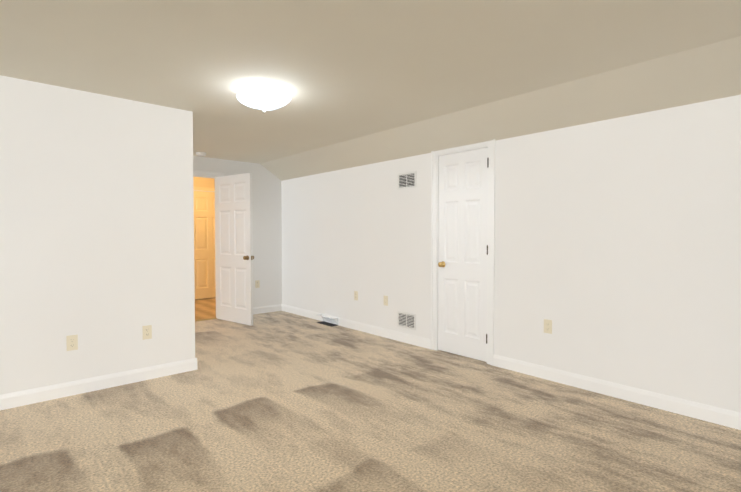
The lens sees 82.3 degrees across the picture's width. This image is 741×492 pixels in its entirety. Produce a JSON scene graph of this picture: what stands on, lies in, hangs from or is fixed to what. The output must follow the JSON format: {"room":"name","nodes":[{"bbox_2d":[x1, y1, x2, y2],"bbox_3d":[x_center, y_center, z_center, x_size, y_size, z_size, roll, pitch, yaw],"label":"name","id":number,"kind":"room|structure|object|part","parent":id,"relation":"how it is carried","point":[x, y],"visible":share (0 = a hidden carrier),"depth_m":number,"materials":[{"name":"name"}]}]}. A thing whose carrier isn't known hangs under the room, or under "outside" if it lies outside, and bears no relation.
{"room":"empty bedroom","nodes":[
{"label":"empty bedroom","id":0,"kind":"room"},
{"bbox_2d":[0,75,194,394],"bbox_3d":[-2.342,-0.025,3.221,1.915,2.320,0.120,-1,2,-42],"label":"wall","id":1,"kind":"structure","parent":0,"point":[96,224],"depth_m":3.29,"materials":[{"name":"white paint"}]},
{"bbox_2d":[66,335,77,350],"bbox_3d":[-2.267,0.736,3.221,0.070,0.115,0.009,-1,2,-42],"label":"electrical outlet","id":2,"kind":"object","parent":1,"relation":"attached to","point":[71,342],"visible":1,"depth_m":3.22,"materials":[{"name":"beige plastic"}]},
{"bbox_2d":[0,358,197,409],"bbox_3d":[-2.247,1.083,3.244,1.809,0.105,0.014,-1,2,-42],"label":"baseboard","id":3,"kind":"structure","parent":1,"relation":"attached to","point":[33,396],"depth_m":3.31,"materials":[{"name":"white wood"}]},
{"bbox_2d":[142,325,151,339],"bbox_3d":[-1.879,0.727,3.567,0.070,0.115,0.009,-1,2,-42],"label":"electrical outlet","id":4,"kind":"object","parent":1,"relation":"attached to","point":[147,331],"visible":1,"depth_m":3.57,"materials":[{"name":"beige plastic"}]},
{"bbox_2d":[193,177,214,187],"bbox_3d":[-3.672,-0.141,7.758,3.140,2.320,0.280,-1,2,-42],"label":"wall","id":5,"kind":"structure","parent":0,"point":[203,182],"depth_m":8.01,"materials":[{"name":"paint"}]},
{"bbox_2d":[193,186,214,190],"bbox_3d":[-3.060,-0.052,8.111,0.934,2.123,0.019,-1,2,-42],"label":"door frame","id":6,"kind":"structure","parent":5,"relation":"attached to","point":[204,188],"depth_m":8.00,"materials":[{"name":"beige wood"}]},
{"bbox_2d":[194,191,215,298],"bbox_3d":[-3.082,-0.018,8.130,0.772,2.030,0.165,-1,2,-42],"label":"door","id":7,"kind":"structure","parent":5,"relation":"in","point":[204,246],"depth_m":8.05,"materials":[{"name":"beige"}]},
{"bbox_2d":[195,297,215,319],"bbox_3d":[-2.955,1.071,6.987,3.140,0.056,2.110,-1,2,-42],"label":"floor","id":8,"kind":"structure","parent":0,"point":[205,308],"depth_m":7.06,"materials":[{"name":"brown wood"}]},
{"bbox_2d":[193,156,281,306],"bbox_3d":[-2.307,-0.099,6.122,2.245,2.320,0.120,-1,2,-42],"label":"wall","id":9,"kind":"structure","parent":0,"point":[267,225],"depth_m":6.62,"materials":[{"name":"white paint"}]},
{"bbox_2d":[195,317,216,321],"bbox_3d":[-2.543,1.060,5.940,0.844,0.012,0.060,-1,2,-42],"label":"trim","id":10,"kind":"structure","parent":9,"relation":"attached to","point":[206,319],"depth_m":6.08,"materials":[{"name":"brown wood"}]},
{"bbox_2d":[193,170,223,316],"bbox_3d":[-2.538,0.005,5.907,0.974,2.123,0.136,-1,2,-42],"label":"door frame","id":11,"kind":"structure","parent":9,"relation":"attached to","point":[203,176],"depth_m":6.08,"materials":[{"name":"white wood"}]},
{"bbox_2d":[215,173,253,325],"bbox_3d":[-1.900,0.040,5.878,0.808,2.030,0.165,1,2,37],"label":"hall door","id":12,"kind":"structure","parent":9,"relation":"in","point":[234,253],"depth_m":5.84,"materials":[{"name":"white wood"}]},
{"bbox_3d":[-1.617,0.158,5.666,0.098,0.062,0.165,1,2,37],"label":"knob","id":13,"kind":"part","parent":12,"relation":"part of","materials":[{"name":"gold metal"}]},
{"bbox_2d":[255,280,259,287],"bbox_3d":[-1.747,0.590,6.553,0.070,0.115,0.009,-1,2,-42],"label":"electrical outlet","id":14,"kind":"object","parent":9,"relation":"attached to","point":[257,283],"visible":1,"depth_m":6.55,"materials":[{"name":"beige plastic"}]},
{"bbox_2d":[253,304,281,313],"bbox_3d":[-1.787,0.998,6.525,0.942,0.105,0.014,-1,2,-42],"label":"baseboard","id":15,"kind":"structure","parent":9,"relation":"attached to","point":[266,309],"depth_m":6.67,"materials":[{"name":"white wood"}]},
{"bbox_2d":[0,311,740,491],"bbox_3d":[-0.589,1.172,2.975,4.160,0.060,7.030,-1,2,-42],"label":"floor carpet","id":16,"kind":"object","parent":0,"point":[280,401],"visible":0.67,"depth_m":2.64,"materials":[{"name":"beige carpet"}]},
{"bbox_2d":[317,314,338,326],"bbox_3d":[-0.592,1.015,5.806,0.115,0.108,0.360,-1,2,-42],"label":"air vent register","id":17,"kind":"object","parent":16,"relation":"on","point":[330,320],"visible":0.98,"depth_m":5.80,"materials":[{"name":"grey metal"}]},
{"bbox_2d":[0,0,740,163],"bbox_3d":[-1.143,-1.251,3.833,4.560,0.100,9.140,-1,2,-42],"label":"ceiling","id":18,"kind":"structure","parent":0,"point":[339,71],"depth_m":2.54,"materials":[{"name":"white paint"}]},
{"bbox_2d":[196,152,205,155],"bbox_3d":[-2.271,-1.228,5.682,0.132,0.040,0.132,-1,2,-42],"label":"smoke detector","id":19,"kind":"object","parent":18,"relation":"attached to","point":[200,153],"visible":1,"depth_m":5.64,"materials":[{"name":"white plastic"}]},
{"bbox_2d":[236,85,291,113],"bbox_3d":[-0.809,-1.096,3.223,0.370,0.177,0.370,-1,2,-42],"label":"ceiling light","id":20,"kind":"object","parent":18,"relation":"attached to","point":[264,111],"depth_m":3.12,"materials":[{"name":"white glass"}]},
{"bbox_3d":[-0.809,-1.093,3.223,0.370,0.096,0.370,-1,2,-42],"label":"ceiling light shade","id":21,"kind":"part","parent":20,"relation":"part of","materials":[{"name":"white glass"}]},
{"bbox_2d":[261,36,740,180],"bbox_3d":[0.715,-1.093,4.122,0.370,0.230,6.850,-1,2,-42],"label":"ceiling","id":22,"kind":"structure","parent":0,"point":[703,73],"depth_m":3.29,"materials":[{"name":"white paint"}]},
{"bbox_2d":[281,95,740,412],"bbox_3d":[0.897,-0.053,4.312,0.120,2.320,7.090,-1,2,-42],"label":"wall","id":23,"kind":"structure","parent":0,"point":[617,250],"depth_m":3.33,"materials":[{"name":"white paint"}]},
{"bbox_2d":[354,291,357,299],"bbox_3d":[-0.187,0.638,5.447,0.009,0.115,0.070,-1,2,-42],"label":"electrical outlet","id":24,"kind":"object","parent":23,"relation":"attached to","point":[355,295],"visible":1,"depth_m":5.44,"materials":[{"name":"beige plastic"}]},
{"bbox_2d":[282,304,430,348],"bbox_3d":[-0.395,1.020,5.686,0.014,0.105,3.121,-1,2,-42],"label":"baseboard","id":25,"kind":"structure","parent":23,"relation":"attached to","point":[396,335],"depth_m":5.25,"materials":[{"name":"white wood"}]},
{"bbox_2d":[384,296,387,305],"bbox_3d":[0.179,0.649,5.037,0.009,0.115,0.070,-1,2,-42],"label":"electrical outlet","id":26,"kind":"object","parent":23,"relation":"attached to","point":[386,300],"visible":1,"depth_m":5.03,"materials":[{"name":"beige plastic"}]},
{"bbox_2d":[397,311,415,329],"bbox_3d":[0.407,0.840,4.789,0.007,0.180,0.280,-1,2,-42],"label":"air vent","id":27,"kind":"object","parent":23,"relation":"in","point":[406,320],"visible":1,"depth_m":4.78,"materials":[{"name":"white metal"}]},
{"bbox_2d":[398,171,415,189],"bbox_3d":[0.407,-0.734,4.748,0.007,0.180,0.280,-1,2,-42],"label":"air vent","id":28,"kind":"object","parent":23,"relation":"in","point":[406,180],"visible":1,"depth_m":4.74,"materials":[{"name":"white metal"}]},
{"bbox_2d":[430,139,494,365],"bbox_3d":[0.947,0.077,4.260,0.120,2.064,0.634,-1,2,-42],"label":"door frame","id":29,"kind":"structure","parent":23,"relation":"attached to","point":[438,155],"depth_m":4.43,"materials":[{"name":"white wood"}]},
{"bbox_2d":[438,147,488,361],"bbox_3d":[0.923,0.083,4.232,0.165,2.030,0.602,-1,2,-42],"label":"closet door","id":30,"kind":"structure","parent":23,"relation":"in","point":[462,247],"depth_m":4.21,"materials":[{"name":"white wood"}]},
{"bbox_3d":[0.755,0.190,4.423,0.165,0.062,0.098,-1,2,-42],"label":"knob","id":31,"kind":"part","parent":30,"relation":"part of","materials":[{"name":"gold metal"}]},
{"bbox_3d":[1.112,0.048,4.005,0.040,1.750,0.013,-1,2,-42],"label":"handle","id":32,"kind":"part","parent":30,"relation":"part of","materials":[{"name":"brown"}]},
{"bbox_2d":[544,319,551,333],"bbox_3d":[1.492,0.677,3.568,0.009,0.115,0.070,-1,2,-42],"label":"electrical outlet","id":33,"kind":"object","parent":23,"relation":"attached to","point":[547,326],"visible":1,"depth_m":3.56,"materials":[{"name":"beige plastic"}]},
{"bbox_2d":[493,354,740,429],"bbox_3d":[2.140,1.093,2.850,0.014,0.105,2.971,-1,2,-42],"label":"baseboard","id":34,"kind":"structure","parent":23,"relation":"attached to","point":[713,414],"depth_m":3.11,"materials":[{"name":"white wood"}]}
]}

